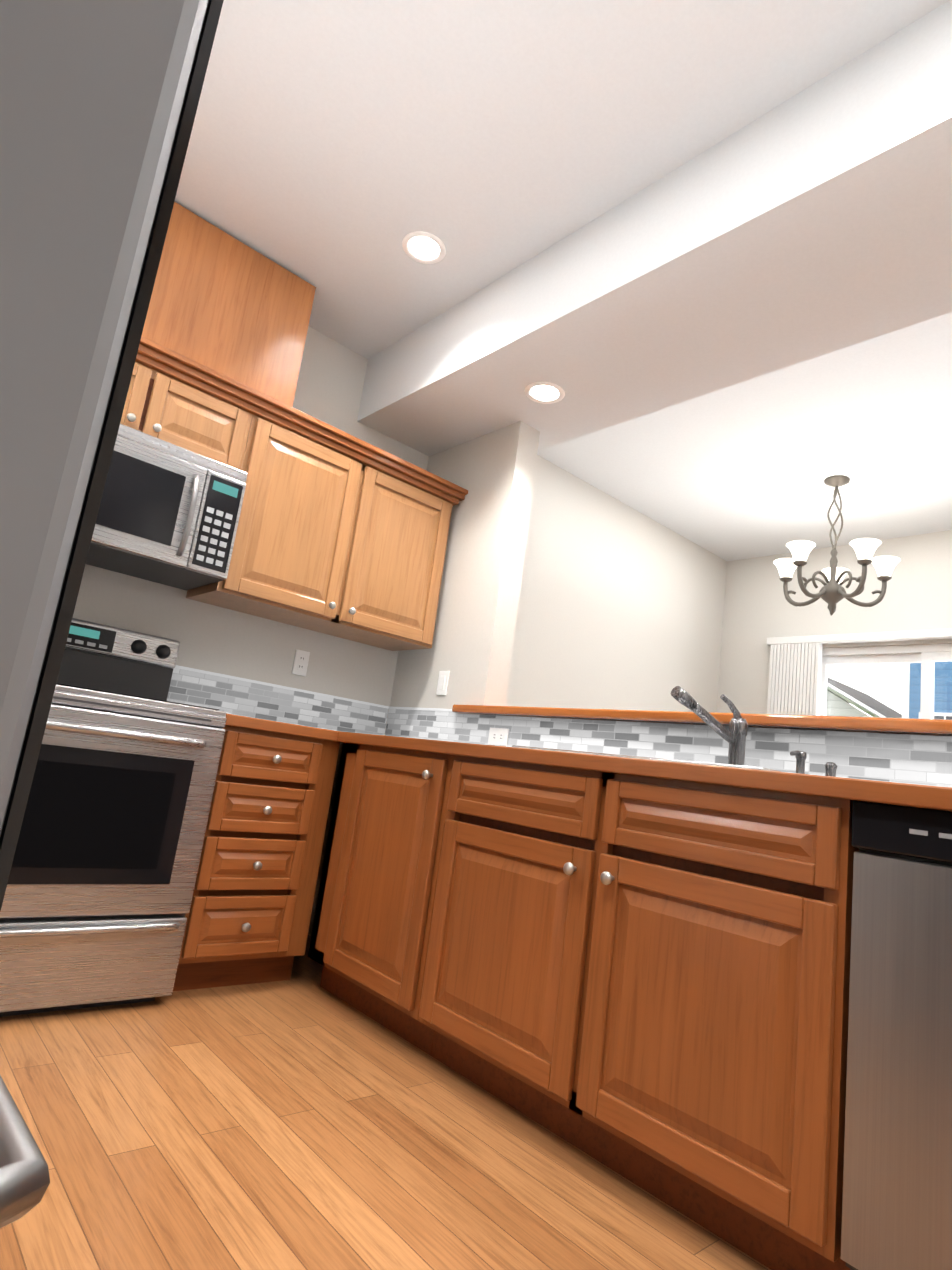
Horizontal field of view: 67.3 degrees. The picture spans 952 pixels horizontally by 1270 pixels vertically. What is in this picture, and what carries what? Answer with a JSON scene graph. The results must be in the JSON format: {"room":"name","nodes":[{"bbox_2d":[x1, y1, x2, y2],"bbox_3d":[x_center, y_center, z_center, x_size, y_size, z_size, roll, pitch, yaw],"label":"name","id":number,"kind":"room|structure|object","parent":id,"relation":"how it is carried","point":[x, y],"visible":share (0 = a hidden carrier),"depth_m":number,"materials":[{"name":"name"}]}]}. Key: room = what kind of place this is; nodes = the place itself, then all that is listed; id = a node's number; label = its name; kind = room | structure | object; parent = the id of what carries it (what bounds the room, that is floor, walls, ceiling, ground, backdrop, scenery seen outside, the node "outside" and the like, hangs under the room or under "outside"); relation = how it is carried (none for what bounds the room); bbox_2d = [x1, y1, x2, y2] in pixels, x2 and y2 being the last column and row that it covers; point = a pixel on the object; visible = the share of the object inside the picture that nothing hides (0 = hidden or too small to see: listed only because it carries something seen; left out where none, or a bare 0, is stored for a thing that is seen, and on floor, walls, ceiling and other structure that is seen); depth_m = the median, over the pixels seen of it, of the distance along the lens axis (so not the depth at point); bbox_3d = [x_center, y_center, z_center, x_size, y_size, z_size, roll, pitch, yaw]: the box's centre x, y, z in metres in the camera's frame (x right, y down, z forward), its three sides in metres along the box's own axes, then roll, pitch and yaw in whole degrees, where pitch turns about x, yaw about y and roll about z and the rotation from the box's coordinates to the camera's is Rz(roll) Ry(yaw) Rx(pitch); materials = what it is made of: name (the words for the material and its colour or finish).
{"room":"kitchen","nodes":[
{"label":"kitchen","id":0,"kind":"room"},
{"bbox_2d":[0,934,770,1269],"bbox_3d":[1.331,1.339,1.439,6.350,0.060,5.839,17,-14,-40],"label":"floor","id":1,"kind":"structure","parent":0,"point":[300,1118],"depth_m":1.50,"materials":[{"name":"brown wood"}]},
{"bbox_2d":[0,0,223,1227],"bbox_3d":[-0.698,-0.093,0.320,0.871,1.775,0.910,18,-14,-42],"label":"refrigerator","id":2,"kind":"object","parent":1,"relation":"on","point":[98,102],"visible":1,"depth_m":0.23,"materials":[{"name":"grey metal"}]},
{"bbox_2d":[0,618,225,1016],"bbox_3d":[-1.346,0.501,2.302,0.760,1.185,0.746,17,-14,-40],"label":"range","id":3,"kind":"object","parent":1,"relation":"on","point":[97,901],"visible":0.73,"depth_m":2.12,"materials":[{"name":"grey metal"}]},
{"bbox_2d":[173,725,339,990],"bbox_3d":[-0.942,0.792,2.703,0.472,0.875,0.690,17,-14,-40],"label":"base cabinet","id":4,"kind":"object","parent":1,"relation":"on","point":[248,915],"visible":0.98,"depth_m":2.47,"materials":[{"name":"brown wood"}]},
{"bbox_2d":[225,713,332,740],"bbox_3d":[-0.900,0.347,2.776,0.429,0.039,0.662,17,-14,-40],"label":"countertop","id":5,"kind":"structure","parent":4,"relation":"on","point":[231,719],"depth_m":2.52,"materials":[{"name":"laminate"}]},
{"bbox_2d":[308,742,453,1055],"bbox_3d":[-0.131,0.875,2.561,0.679,0.875,0.651,17,-14,-40],"label":"base cabinet","id":6,"kind":"object","parent":1,"relation":"on","point":[368,947],"visible":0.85,"depth_m":2.32,"materials":[{"name":"brown wood"}]},
{"bbox_2d":[418,755,858,1269],"bbox_3d":[0.472,0.827,1.882,0.679,0.875,1.163,17,-14,-40],"label":"base cabinet","id":7,"kind":"object","parent":1,"relation":"on","point":[642,982],"visible":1,"depth_m":1.52,"materials":[{"name":"brown wood"}]},
{"bbox_2d":[333,730,951,810],"bbox_3d":[0.349,0.402,2.178,0.671,0.039,3.206,17,-14,-40],"label":"countertop","id":8,"kind":"structure","parent":7,"relation":"on","point":[916,795],"depth_m":1.55,"materials":[{"name":"laminate"}]},
{"bbox_2d":[512,745,781,771],"bbox_3d":[0.549,0.448,1.939,0.570,0.182,0.750,17,-14,-40],"label":"sink","id":9,"kind":"object","parent":8,"relation":"in","point":[673,760],"visible":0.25,"depth_m":1.69,"materials":[{"name":"metal"}]},
{"bbox_2d":[671,686,747,764],"bbox_3d":[0.674,0.275,2.050,0.276,0.226,0.119,17,-14,-40],"label":"faucet","id":10,"kind":"object","parent":8,"relation":"on","point":[734,735],"visible":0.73,"depth_m":2.07,"materials":[{"name":"metal"}]},
{"bbox_2d":[790,750,806,773],"bbox_3d":[0.872,0.354,1.938,0.076,0.083,0.040,17,-14,-40],"label":"soap dispenser","id":11,"kind":"object","parent":8,"relation":"on","point":[800,756],"visible":0.65,"depth_m":1.94,"materials":[{"name":"metal"}]},
{"bbox_2d":[824,762,837,776],"bbox_3d":[0.937,0.365,1.888,0.037,0.060,0.038,17,-14,-40],"label":"sprayer","id":12,"kind":"object","parent":8,"relation":"on","point":[830,768],"visible":0.58,"depth_m":1.88,"materials":[{"name":"metal"}]},
{"bbox_2d":[841,800,951,1269],"bbox_3d":[1.062,0.780,1.224,0.612,0.868,0.590,17,-14,-40],"label":"dishwasher","id":13,"kind":"object","parent":1,"relation":"on","point":[897,1196],"visible":0.92,"depth_m":1.20,"materials":[{"name":"grey metal"}]},
{"bbox_2d":[73,326,726,934],"bbox_3d":[-0.366,0.089,3.830,6.350,2.817,0.150,17,-14,-40],"label":"wall","id":14,"kind":"structure","parent":0,"point":[621,604],"depth_m":4.51,"materials":[{"name":"paint"}]},
{"bbox_2d":[120,348,259,479],"bbox_3d":[-1.303,-0.847,2.726,0.770,0.300,0.348,17,-14,-40],"label":"upper cabinet","id":15,"kind":"object","parent":14,"relation":"attached to","point":[165,401],"depth_m":2.69,"materials":[{"name":"brown wood"}]},
{"bbox_2d":[86,424,246,590],"bbox_3d":[-1.311,-0.493,2.614,0.764,0.430,0.467,17,-14,-40],"label":"microwave","id":16,"kind":"object","parent":15,"relation":"attached to","point":[168,514],"visible":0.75,"depth_m":2.56,"materials":[{"name":"grey metal"}]},
{"bbox_2d":[142,202,315,406],"bbox_3d":[-1.248,-1.337,2.831,1.100,0.606,0.316,17,-14,-40],"label":"panel","id":17,"kind":"object","parent":14,"relation":"attached to","point":[225,303],"visible":0.46,"depth_m":2.85,"materials":[{"name":"brown wood"}]},
{"bbox_2d":[167,665,386,734],"bbox_3d":[-1.526,0.130,2.688,2.880,0.183,0.009,17,-14,-40],"label":"tile backsplash","id":18,"kind":"structure","parent":14,"relation":"attached to","point":[234,695],"depth_m":3.22,"materials":[{"name":"tile"}]},
{"bbox_2d":[292,649,309,675],"bbox_3d":[-0.813,0.129,3.322,0.072,0.116,0.008,17,-14,-40],"label":"electrical outlet","id":19,"kind":"object","parent":14,"relation":"attached to","point":[301,661],"visible":1,"depth_m":3.32,"materials":[{"name":"white plastic"}]},
{"bbox_2d":[186,404,459,650],"bbox_3d":[-0.657,-0.417,3.270,1.064,0.764,0.348,17,-14,-40],"label":"upper cabinet","id":20,"kind":"object","parent":14,"relation":"attached to","point":[341,534],"depth_m":3.10,"materials":[{"name":"brown wood"}]},
{"bbox_2d":[174,0,951,560],"bbox_3d":[1.714,-1.481,1.978,6.350,0.100,5.839,17,-14,-40],"label":"ceiling","id":21,"kind":"structure","parent":0,"point":[338,152],"depth_m":2.48,"materials":[{"name":"paint"}]},
{"bbox_2d":[402,231,445,263],"bbox_3d":[-0.205,-1.527,2.821,0.176,0.005,0.176,17,-14,-40],"label":"recessed light","id":22,"kind":"object","parent":21,"relation":"in","point":[423,247],"visible":1,"depth_m":2.81,"materials":[{"name":"white"}]},
{"bbox_2d":[357,0,951,455],"bbox_3d":[1.534,-1.310,1.805,0.741,0.346,5.539,17,-14,-40],"label":"soffit","id":23,"kind":"structure","parent":21,"relation":"attached to","point":[813,220],"depth_m":2.35,"materials":[{"name":"paint"}]},
{"bbox_2d":[525,382,564,403],"bbox_3d":[0.298,-1.050,3.101,0.176,0.005,0.176,17,-14,-40],"label":"recessed light","id":24,"kind":"object","parent":23,"relation":"attached to","point":[545,392],"visible":1,"depth_m":3.09,"materials":[{"name":"white"}]},
{"bbox_2d":[773,475,899,615],"bbox_3d":[2.090,-0.519,4.219,0.679,0.840,0.659,17,-14,-40],"label":"chandelier","id":25,"kind":"object","parent":21,"relation":"hanging from","point":[832,593],"visible":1,"depth_m":4.10,"materials":[{"name":"grey metal"}]},
{"bbox_2d":[390,421,951,736],"bbox_3d":[0.696,0.158,2.510,0.132,2.471,3.220,17,-14,-40],"label":"wall","id":26,"kind":"structure","parent":0,"point":[493,474],"depth_m":3.37,"materials":[{"name":"paint"}]},
{"bbox_2d":[436,671,449,694],"bbox_3d":[-0.157,0.225,3.357,0.010,0.116,0.072,17,-14,-40],"label":"light switch","id":27,"kind":"object","parent":26,"relation":"attached to","point":[443,679],"visible":1,"depth_m":3.35,"materials":[{"name":"white plastic"}]},
{"bbox_2d":[383,706,951,786],"bbox_3d":[0.611,0.369,2.421,0.012,0.183,3.218,17,-14,-40],"label":"tile backsplash","id":28,"kind":"structure","parent":26,"relation":"attached to","point":[915,759],"depth_m":2.29,"materials":[{"name":"tile"}]},
{"bbox_2d":[488,727,508,745],"bbox_3d":[0.093,0.425,2.989,0.008,0.072,0.116,17,-14,-40],"label":"outlet","id":29,"kind":"object","parent":28,"relation":"attached to","point":[498,736],"visible":1,"depth_m":2.98,"materials":[{"name":"white plastic"}]},
{"bbox_2d":[452,704,951,735],"bbox_3d":[0.856,0.281,2.278,0.217,0.036,2.669,17,-14,-40],"label":"bar ledge","id":30,"kind":"structure","parent":26,"relation":"on","point":[940,727],"depth_m":2.15,"materials":[{"name":"brown wood"}]},
{"bbox_2d":[717,530,951,713],"bbox_3d":[3.854,0.624,3.631,0.150,2.817,5.689,17,-14,-40],"label":"wall","id":31,"kind":"structure","parent":0,"point":[759,609],"depth_m":5.32,"materials":[{"name":"paint"}]},
{"bbox_2d":[820,644,951,718],"bbox_3d":[2.948,0.719,4.595,0.111,1.346,1.636,17,-14,-40],"label":"sliding window","id":32,"kind":"structure","parent":31,"relation":"in","point":[927,657],"depth_m":4.88,"materials":[{"name":"white glass"}]},
{"bbox_2d":[767,628,951,715],"bbox_3d":[2.768,0.996,4.569,0.063,2.095,1.970,17,-14,-40],"label":"vertical blinds","id":33,"kind":"object","parent":32,"relation":"attached to","point":[794,685],"visible":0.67,"depth_m":5.21,"materials":[{"name":"white plastic"}]},
{"label":"outside","id":34,"kind":"structure","parent":0,"visible":0},
{"bbox_3d":[16.126,8.214,29.887,54.850,1.180,65.000,17,-14,-40],"label":"ground","id":35,"kind":"structure","parent":34,"visible":0},
{"bbox_2d":[826,677,901,717],"bbox_3d":[14.871,4.622,30.900,10.000,6.100,8.325,17,-14,-40],"label":"house","id":36,"kind":"structure","parent":35,"relation":"on","point":[850,707],"depth_m":26.54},
{"bbox_2d":[902,661,951,719],"bbox_3d":[22.051,3.113,25.967,10.400,9.100,9.866,17,-14,-40],"label":"house","id":37,"kind":"structure","parent":35,"relation":"on","point":[945,702],"depth_m":25.67,"materials":[{"name":"blue"}]}
]}

